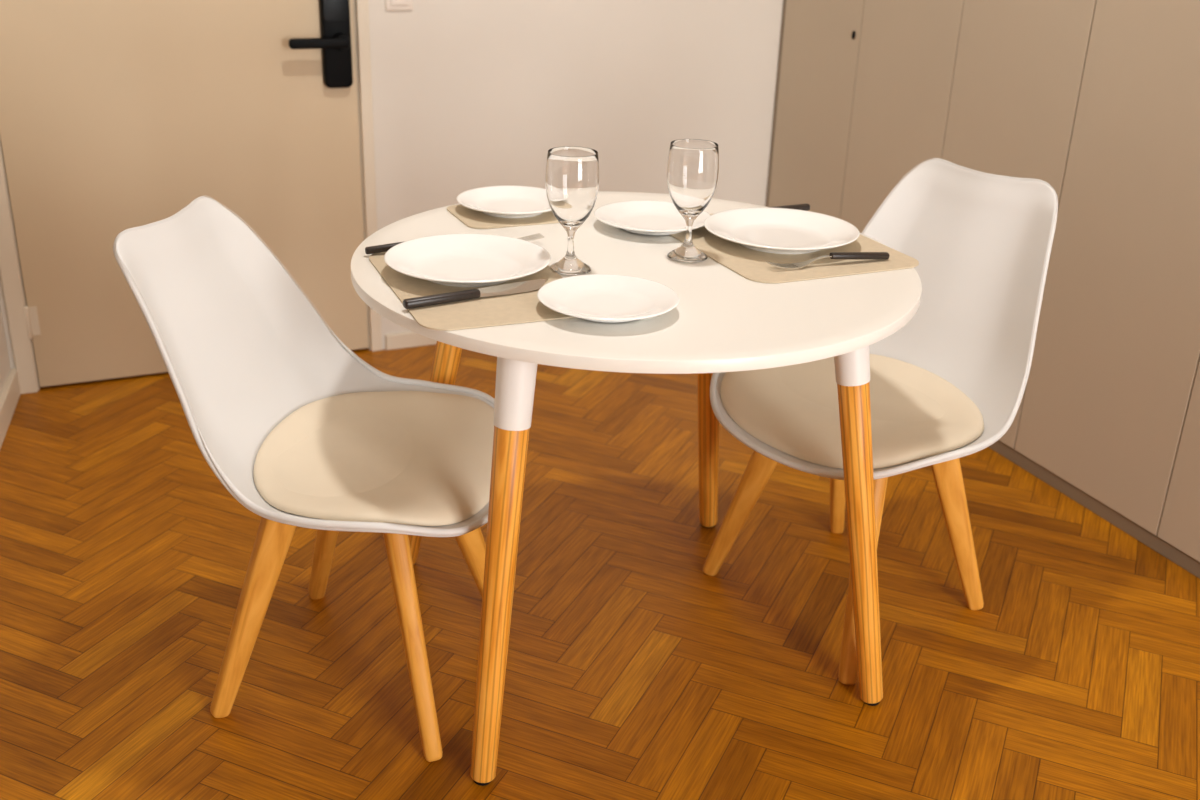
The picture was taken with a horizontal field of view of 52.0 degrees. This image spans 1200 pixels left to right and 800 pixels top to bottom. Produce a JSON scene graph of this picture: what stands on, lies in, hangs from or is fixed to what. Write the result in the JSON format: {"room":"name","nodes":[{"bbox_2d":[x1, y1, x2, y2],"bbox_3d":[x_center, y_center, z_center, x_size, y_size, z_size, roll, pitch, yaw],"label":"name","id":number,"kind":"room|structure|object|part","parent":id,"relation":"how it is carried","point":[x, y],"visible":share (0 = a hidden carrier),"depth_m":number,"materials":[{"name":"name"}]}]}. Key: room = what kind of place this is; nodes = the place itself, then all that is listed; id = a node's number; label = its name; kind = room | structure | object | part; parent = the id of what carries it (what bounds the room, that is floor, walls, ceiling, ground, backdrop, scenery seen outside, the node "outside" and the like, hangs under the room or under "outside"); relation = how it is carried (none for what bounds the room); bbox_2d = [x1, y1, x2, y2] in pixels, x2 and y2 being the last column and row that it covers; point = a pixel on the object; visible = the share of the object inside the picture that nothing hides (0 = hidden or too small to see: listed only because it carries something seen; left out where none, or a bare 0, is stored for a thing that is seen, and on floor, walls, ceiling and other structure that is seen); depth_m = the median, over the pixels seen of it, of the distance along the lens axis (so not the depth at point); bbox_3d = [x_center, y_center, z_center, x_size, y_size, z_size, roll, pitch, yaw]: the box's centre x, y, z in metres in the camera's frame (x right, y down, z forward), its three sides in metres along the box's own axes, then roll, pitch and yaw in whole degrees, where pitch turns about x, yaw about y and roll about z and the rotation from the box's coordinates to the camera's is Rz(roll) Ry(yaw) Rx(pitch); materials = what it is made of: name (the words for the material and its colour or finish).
{"room":"dining room","nodes":[
{"label":"dining room","id":0,"kind":"room"},
{"bbox_2d":[0,305,10,395],"bbox_3d":[-1.385,-1.024,2.235,0.100,2.600,1.060,-5,24,-15],"label":"wall","id":1,"kind":"structure","parent":0,"point":[5,366],"depth_m":3.07,"materials":[{"name":"white paint"}]},
{"bbox_2d":[0,369,20,448],"bbox_3d":[-1.364,0.145,2.722,0.017,0.070,1.000,-5,24,-15],"label":"baseboard","id":2,"kind":"structure","parent":1,"relation":"attached to","point":[10,395],"depth_m":3.02,"materials":[{"name":"beige paint"}]},
{"bbox_2d":[0,0,782,368],"bbox_3d":[-1.021,-1.301,2.912,4.850,2.600,0.120,-8,25,-23],"label":"wall","id":3,"kind":"structure","parent":0,"point":[467,95],"depth_m":3.48,"materials":[{"name":"white paint"}]},
{"bbox_2d":[0,0,381,393],"bbox_3d":[-1.042,-1.048,2.977,0.953,2.082,0.180,-8,25,-23],"label":"door","id":4,"kind":"structure","parent":3,"relation":"in","point":[116,116],"depth_m":3.12,"materials":[{"name":"beige wood"}]},
{"bbox_3d":[-0.661,-0.916,3.145,0.042,0.042,0.038,-8,25,-23],"label":"lever","id":5,"kind":"part","parent":4,"relation":"part of","materials":[{"name":"black metal"}]},
{"bbox_2d":[385,0,412,9],"bbox_3d":[-0.522,-1.050,3.191,0.072,0.072,0.013,-8,25,-23],"label":"light switch","id":6,"kind":"object","parent":3,"relation":"attached to","point":[389,4],"visible":1,"depth_m":3.20,"materials":[{"name":"beige plastic"}]},
{"bbox_2d":[385,332,436,349],"bbox_3d":[-0.058,-0.247,3.777,1.225,0.045,0.013,-8,25,-23],"label":"baseboard","id":7,"kind":"structure","parent":3,"relation":"attached to","point":[407,339],"depth_m":3.56,"materials":[{"name":"beige paint"}]},
{"bbox_2d":[0,344,1199,799],"bbox_3d":[-0.070,0.944,1.054,4.991,0.001,6.259,-8,25,-23],"label":"floor","id":8,"kind":"structure","parent":0,"point":[634,671],"depth_m":2.25,"materials":[{"name":"brown wood"}]},
{"bbox_2d":[113,196,494,761],"bbox_3d":[-0.414,0.105,1.993,0.562,0.788,0.535,7,24,11],"label":"dining chair","id":9,"kind":"object","parent":8,"relation":"on","point":[298,428],"visible":0.94,"depth_m":1.93,"materials":[{"name":"white plastic"}]},
{"bbox_3d":[-0.546,0.326,1.958,0.175,0.400,0.041,-8,25,-21],"label":"leg","id":10,"kind":"part","parent":9,"relation":"part of","materials":[{"name":"brown wood"}]},
{"bbox_3d":[-0.483,0.216,2.220,0.040,0.400,0.180,-17,30,-37],"label":"leg","id":11,"kind":"part","parent":9,"relation":"part of","materials":[{"name":"brown wood"}]},
{"bbox_3d":[-0.296,0.357,1.908,0.041,0.400,0.174,-11,27,-28],"label":"leg","id":12,"kind":"part","parent":9,"relation":"part of","materials":[{"name":"brown wood"}]},
{"bbox_3d":[-0.236,0.245,2.174,0.173,0.400,0.037,-17,30,-38],"label":"leg","id":13,"kind":"part","parent":9,"relation":"part of","materials":[{"name":"brown wood"}]},
{"bbox_2d":[351,192,921,785],"bbox_3d":[0.046,0.096,2.141,0.910,0.710,0.910,-8,25,-23],"label":"dining table","id":14,"kind":"object","parent":8,"relation":"on","point":[723,320],"visible":0.62,"depth_m":1.81,"materials":[{"name":"white paint"}]},
{"bbox_3d":[-0.318,0.074,2.322,0.171,0.579,0.049,12,25,21],"label":"leg","id":15,"kind":"part","parent":14,"relation":"part of","materials":[{"name":"orange wood"}]},
{"bbox_2d":[369,252,577,330],"bbox_3d":[-0.186,-0.179,1.856,0.260,0.002,0.386,-7,25,-21],"label":"placemat","id":16,"kind":"object","parent":14,"relation":"on","point":[526,307],"visible":0.47,"depth_m":1.75,"materials":[{"name":"beige fabric"}]},
{"bbox_2d":[365,233,543,253],"bbox_3d":[-0.235,-0.258,2.007,0.297,0.019,0.026,-7,25,-21],"label":"fork","id":17,"kind":"object","parent":16,"relation":"on","point":[385,247],"visible":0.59,"depth_m":1.96,"materials":[{"name":"black plastic"}]},
{"bbox_3d":[-0.322,-0.247,1.974,0.110,0.019,0.013,-7,25,-21],"label":"handle","id":18,"kind":"part","parent":17,"relation":"part of","materials":[{"name":"black plastic"}]},
{"bbox_2d":[384,234,550,286],"bbox_3d":[-0.202,-0.209,1.888,0.254,0.026,0.254,-8,25,-23],"label":"plate","id":19,"kind":"object","parent":16,"relation":"on","point":[457,260],"visible":1,"depth_m":1.92,"materials":[{"name":"white ceramic"}]},
{"bbox_2d":[403,279,545,308],"bbox_3d":[-0.176,-0.154,1.777,0.228,0.014,0.016,-12,27,-29],"label":"knife","id":20,"kind":"object","parent":16,"relation":"on","point":[531,285],"visible":0.99,"depth_m":1.77,"materials":[{"name":"black plastic"}]},
{"bbox_3d":[-0.225,-0.144,1.749,0.115,0.013,0.016,-12,27,-29],"label":"handle","id":21,"kind":"part","parent":20,"relation":"part of","materials":[{"name":"black plastic"}]},
{"bbox_3d":[-0.128,-0.163,1.804,0.116,0.013,0.014,-12,27,-29],"label":"blade","id":22,"kind":"part","parent":20,"relation":"part of","materials":[{"name":"silver metal"}]},
{"bbox_3d":[-0.149,0.303,1.802,0.049,0.575,0.114,16,27,29],"label":"leg","id":23,"kind":"part","parent":14,"relation":"part of","materials":[{"name":"orange wood"}]},
{"bbox_2d":[447,204,558,228],"bbox_3d":[-0.165,-0.338,2.230,0.197,0.002,0.167,-8,25,-23],"label":"placemat","id":24,"kind":"object","parent":14,"relation":"on","point":[471,218],"visible":0.49,"depth_m":2.19,"materials":[{"name":"beige fabric"}]},
{"bbox_2d":[457,186,551,217],"bbox_3d":[-0.160,-0.357,2.244,0.202,0.021,0.202,-8,25,-23],"label":"plate","id":25,"kind":"object","parent":24,"relation":"on","point":[496,201],"visible":0.88,"depth_m":2.27,"materials":[{"name":"white ceramic"}]},
{"bbox_2d":[545,146,598,274],"bbox_3d":[-0.044,-0.290,1.893,0.082,0.185,0.082,-8,25,-23],"label":"wine glass","id":26,"kind":"object","parent":14,"relation":"on","point":[572,173],"visible":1,"depth_m":1.85,"materials":[{"name":"clear glass"}]},
{"bbox_2d":[537,274,678,321],"bbox_3d":[0.011,-0.140,1.752,0.202,0.020,0.202,-8,25,-23],"label":"plate","id":27,"kind":"object","parent":14,"relation":"on","point":[592,297],"visible":1,"depth_m":1.77,"materials":[{"name":"white ceramic"}]},
{"bbox_2d":[594,200,709,234],"bbox_3d":[0.093,-0.318,2.174,0.208,0.020,0.208,-8,25,-23],"label":"plate","id":28,"kind":"object","parent":14,"relation":"on","point":[647,217],"visible":0.84,"depth_m":2.19,"materials":[{"name":"white ceramic"}]},
{"bbox_2d":[667,139,718,261],"bbox_3d":[0.146,-0.319,1.977,0.082,0.185,0.082,-8,25,-23],"label":"wine glass","id":29,"kind":"object","parent":14,"relation":"on","point":[692,164],"visible":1,"depth_m":1.94,"materials":[{"name":"clear glass"}]},
{"bbox_3d":[0.222,0.019,2.494,0.049,0.577,0.141,14,26,26],"label":"leg","id":30,"kind":"part","parent":14,"relation":"part of","materials":[{"name":"orange wood"}]},
{"bbox_2d":[670,214,918,282],"bbox_3d":[0.309,-0.272,2.115,0.324,0.002,0.397,-8,25,-23],"label":"placemat","id":31,"kind":"object","parent":14,"relation":"on","point":[750,264],"visible":0.52,"depth_m":2.01,"materials":[{"name":"beige fabric"}]},
{"bbox_2d":[704,207,859,253],"bbox_3d":[0.309,-0.284,2.106,0.264,0.026,0.264,-8,25,-23],"label":"plate","id":32,"kind":"object","parent":31,"relation":"on","point":[763,229],"visible":1,"depth_m":2.14,"materials":[{"name":"white ceramic"}]},
{"bbox_2d":[767,203,809,210],"bbox_3d":[0.290,-0.345,2.262,0.228,0.014,0.016,-10,26,-25],"label":"knife","id":33,"kind":"object","parent":31,"relation":"on","point":[806,207],"visible":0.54,"depth_m":2.29,"materials":[{"name":"black plastic"}]},
{"bbox_2d":[765,252,889,268],"bbox_3d":[0.371,-0.229,1.990,0.222,0.018,0.026,-7,25,-20],"label":"fork","id":34,"kind":"object","parent":31,"relation":"on","point":[833,255],"visible":1,"depth_m":1.99,"materials":[{"name":"black plastic"}]},
{"bbox_3d":[0.424,-0.235,2.009,0.108,0.018,0.013,-7,25,-20],"label":"handle","id":35,"kind":"part","parent":34,"relation":"part of","materials":[{"name":"black plastic"}]},
{"bbox_3d":[0.426,0.236,2.006,0.140,0.577,0.049,10,24,18],"label":"leg","id":36,"kind":"part","parent":14,"relation":"part of","materials":[{"name":"orange wood"}]},
{"bbox_2d":[703,158,1057,684],"bbox_3d":[0.504,0.008,2.269,0.560,0.809,0.535,-18,30,-39],"label":"dining chair","id":37,"kind":"object","parent":8,"relation":"on","point":[946,386],"visible":0.77,"depth_m":2.25,"materials":[{"name":"white plastic"}]},
{"bbox_3d":[0.289,0.181,2.366,0.169,0.399,0.039,12,25,22],"label":"leg","id":38,"kind":"part","parent":37,"relation":"part of","materials":[{"name":"brown wood"}]},
{"bbox_3d":[0.483,0.127,2.509,0.045,0.401,0.182,10,24,18],"label":"leg","id":39,"kind":"part","parent":37,"relation":"part of","materials":[{"name":"brown wood"}]},
{"bbox_3d":[0.462,0.283,2.143,0.046,0.401,0.194,7,24,10],"label":"leg","id":40,"kind":"part","parent":37,"relation":"part of","materials":[{"name":"brown wood"}]},
{"bbox_3d":[0.664,0.220,2.306,0.169,0.399,0.037,2,23,0],"label":"leg","id":41,"kind":"part","parent":37,"relation":"part of","materials":[{"name":"brown wood"}]},
{"bbox_2d":[765,0,1199,578],"bbox_3d":[1.688,-0.677,1.683,0.526,2.598,4.600,-8,25,-22],"label":"wardrobe","id":42,"kind":"object","parent":8,"relation":"on","point":[1096,101],"visible":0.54,"depth_m":2.71,"materials":[{"name":"beige wood"}]},
{"bbox_3d":[0.651,-1.445,3.345,0.022,2.560,0.399,-8,25,-22],"label":"door panel","id":43,"kind":"part","parent":42,"relation":"part of","materials":[{"name":"beige paint"}]},
{"bbox_3d":[0.809,-1.293,3.003,0.022,2.560,0.407,-8,25,-22],"label":"door panel","id":44,"kind":"part","parent":42,"relation":"part of","materials":[{"name":"beige paint"}]},
{"bbox_3d":[0.970,-1.137,2.652,0.022,2.560,0.420,-8,25,-22],"label":"door panel","id":45,"kind":"part","parent":42,"relation":"part of","materials":[{"name":"beige paint"}]},
{"bbox_3d":[1.139,-0.974,2.286,0.022,2.560,0.445,-8,25,-22],"label":"door panel","id":46,"kind":"part","parent":42,"relation":"part of","materials":[{"name":"beige paint"}]},
{"bbox_3d":[1.305,-0.814,1.926,0.022,2.560,0.404,-8,25,-22],"label":"door panel","id":47,"kind":"part","parent":42,"relation":"part of","materials":[{"name":"beige paint"}]}
]}

